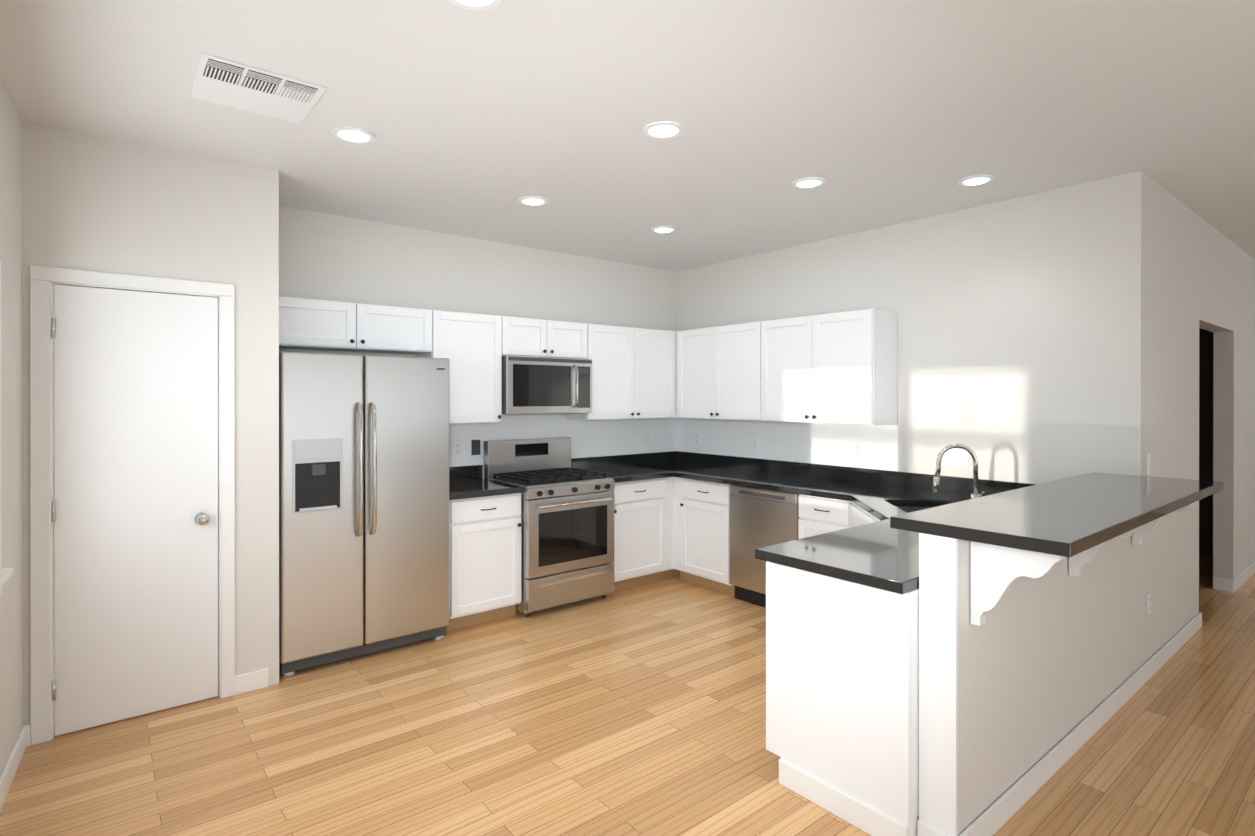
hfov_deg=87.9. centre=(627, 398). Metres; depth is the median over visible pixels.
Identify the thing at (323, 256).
wall
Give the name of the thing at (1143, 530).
corbel bracket
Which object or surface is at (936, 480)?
faucet
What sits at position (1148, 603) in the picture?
outlet
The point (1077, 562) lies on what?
corbel bracket
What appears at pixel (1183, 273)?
wall
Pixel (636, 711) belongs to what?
floor
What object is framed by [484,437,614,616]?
stove
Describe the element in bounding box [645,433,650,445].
electrical outlet
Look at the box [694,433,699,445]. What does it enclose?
electrical outlet
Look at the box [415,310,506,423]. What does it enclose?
upper cabinet
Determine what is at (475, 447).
electrical outlet
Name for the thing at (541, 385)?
microwave
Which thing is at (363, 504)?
refrigerator
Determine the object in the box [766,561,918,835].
base cabinet
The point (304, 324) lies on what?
upper cabinet
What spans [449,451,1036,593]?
countertop
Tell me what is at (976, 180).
recessed light
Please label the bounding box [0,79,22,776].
wall
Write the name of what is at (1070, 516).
bar
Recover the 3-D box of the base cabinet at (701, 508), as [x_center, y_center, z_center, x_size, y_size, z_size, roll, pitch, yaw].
[0.811,1.080,5.369,0.618,0.874,0.631,0,0,-39]
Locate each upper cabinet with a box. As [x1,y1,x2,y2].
[279,296,370,351]
[362,304,434,355]
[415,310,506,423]
[507,316,554,357]
[555,321,590,358]
[565,324,642,419]
[643,328,670,418]
[671,326,722,419]
[723,323,750,420]
[751,316,802,422]
[803,308,896,424]
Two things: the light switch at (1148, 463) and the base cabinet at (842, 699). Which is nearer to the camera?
the base cabinet at (842, 699)
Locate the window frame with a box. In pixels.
[0,260,13,596]
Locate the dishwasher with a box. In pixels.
[729,485,798,607]
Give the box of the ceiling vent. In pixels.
[190,53,326,123]
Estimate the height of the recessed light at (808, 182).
0.012 m
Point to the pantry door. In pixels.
(135, 511)
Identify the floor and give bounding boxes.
[0,555,1254,835]
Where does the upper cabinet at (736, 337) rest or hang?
attached to the wall at (1005, 337)
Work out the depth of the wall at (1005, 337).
4.09 m
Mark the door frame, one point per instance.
(43, 280)
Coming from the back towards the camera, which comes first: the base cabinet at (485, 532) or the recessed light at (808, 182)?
the base cabinet at (485, 532)
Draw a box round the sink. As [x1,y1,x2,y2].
[896,506,932,512]
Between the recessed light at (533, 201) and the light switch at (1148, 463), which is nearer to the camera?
the light switch at (1148, 463)
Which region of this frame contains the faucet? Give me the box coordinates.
[932,444,984,498]
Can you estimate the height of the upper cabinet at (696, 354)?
0.780 m
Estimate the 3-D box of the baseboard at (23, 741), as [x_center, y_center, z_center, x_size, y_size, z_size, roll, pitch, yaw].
[-0.558,1.480,-0.085,0.480,0.095,7.186,0,0,-39]
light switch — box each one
[1146,453,1150,474]
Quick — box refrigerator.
[279,352,448,677]
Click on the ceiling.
(874, 114)
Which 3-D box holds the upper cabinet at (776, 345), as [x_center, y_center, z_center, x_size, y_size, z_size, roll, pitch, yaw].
[1.310,-0.217,4.981,0.328,0.780,0.586,0,0,-39]
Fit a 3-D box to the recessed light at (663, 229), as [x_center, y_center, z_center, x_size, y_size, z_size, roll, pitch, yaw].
[0.260,-1.216,4.681,0.184,0.012,0.184,0,0,-39]
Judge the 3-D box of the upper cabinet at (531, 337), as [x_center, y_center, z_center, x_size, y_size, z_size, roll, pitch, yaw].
[-0.842,-0.462,4.991,0.439,0.290,0.328,0,0,-39]
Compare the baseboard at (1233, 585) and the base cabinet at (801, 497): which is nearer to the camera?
the base cabinet at (801, 497)
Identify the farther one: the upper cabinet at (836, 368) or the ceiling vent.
the upper cabinet at (836, 368)
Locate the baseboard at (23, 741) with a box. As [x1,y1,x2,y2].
[0,724,29,810]
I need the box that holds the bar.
[890,472,1222,556]
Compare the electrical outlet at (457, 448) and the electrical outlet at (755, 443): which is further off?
the electrical outlet at (755, 443)
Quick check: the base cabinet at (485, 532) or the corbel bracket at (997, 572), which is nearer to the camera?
the corbel bracket at (997, 572)
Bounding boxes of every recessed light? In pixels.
[332,126,374,143]
[448,0,501,10]
[518,196,547,205]
[643,121,683,138]
[651,226,675,233]
[792,177,825,188]
[958,174,994,186]
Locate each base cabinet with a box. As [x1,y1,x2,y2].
[446,493,520,631]
[611,477,669,591]
[674,477,734,595]
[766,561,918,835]
[798,498,879,538]
[799,494,844,504]
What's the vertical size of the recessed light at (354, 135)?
0.012 m
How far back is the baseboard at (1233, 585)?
5.26 m
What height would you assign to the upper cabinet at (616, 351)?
0.780 m
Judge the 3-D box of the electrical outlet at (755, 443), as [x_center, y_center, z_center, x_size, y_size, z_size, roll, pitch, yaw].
[1.083,0.377,5.518,0.008,0.116,0.072,0,0,-39]
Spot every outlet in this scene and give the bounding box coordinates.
[453,440,461,455]
[472,440,479,454]
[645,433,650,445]
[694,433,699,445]
[752,436,758,450]
[853,442,861,457]
[1146,592,1150,615]
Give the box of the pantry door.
[51,284,217,735]
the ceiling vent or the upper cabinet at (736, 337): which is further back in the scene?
the upper cabinet at (736, 337)
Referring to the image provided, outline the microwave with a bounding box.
[502,355,591,413]
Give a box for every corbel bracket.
[971,541,1064,625]
[1069,526,1141,576]
[1132,502,1194,545]
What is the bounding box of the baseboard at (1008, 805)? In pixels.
[944,612,1201,835]
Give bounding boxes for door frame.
[30,265,234,745]
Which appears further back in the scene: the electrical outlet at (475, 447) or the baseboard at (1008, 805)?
the electrical outlet at (475, 447)
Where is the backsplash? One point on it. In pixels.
(824, 443)
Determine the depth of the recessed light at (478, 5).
1.99 m
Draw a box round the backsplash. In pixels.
[449,413,897,470]
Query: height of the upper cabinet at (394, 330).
0.290 m
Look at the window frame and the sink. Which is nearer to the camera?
the window frame
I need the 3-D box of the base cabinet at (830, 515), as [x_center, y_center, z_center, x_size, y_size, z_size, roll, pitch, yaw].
[1.346,1.083,3.696,0.725,0.874,0.725,0,0,-39]
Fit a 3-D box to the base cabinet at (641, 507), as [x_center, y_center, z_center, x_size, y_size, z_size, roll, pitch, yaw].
[-0.103,1.080,5.407,0.582,0.874,0.617,0,0,-39]
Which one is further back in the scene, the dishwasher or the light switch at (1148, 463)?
the dishwasher
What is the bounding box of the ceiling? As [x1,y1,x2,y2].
[0,0,1254,271]
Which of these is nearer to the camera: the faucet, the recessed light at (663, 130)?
the recessed light at (663, 130)
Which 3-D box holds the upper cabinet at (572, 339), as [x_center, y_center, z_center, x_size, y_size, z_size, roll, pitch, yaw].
[-0.590,-0.462,5.195,0.439,0.290,0.328,0,0,-39]
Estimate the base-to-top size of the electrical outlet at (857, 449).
0.116 m
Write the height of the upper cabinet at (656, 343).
0.780 m
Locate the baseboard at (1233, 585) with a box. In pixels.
[1228,561,1254,591]
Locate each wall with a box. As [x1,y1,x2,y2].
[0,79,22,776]
[22,120,278,724]
[279,206,674,477]
[675,177,1113,483]
[919,171,1254,835]
[1199,328,1213,555]
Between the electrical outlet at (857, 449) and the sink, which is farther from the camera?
the electrical outlet at (857, 449)
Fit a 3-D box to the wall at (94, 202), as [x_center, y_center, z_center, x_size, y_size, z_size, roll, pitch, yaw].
[-2.527,0.151,3.391,1.142,2.740,0.700,0,0,-39]

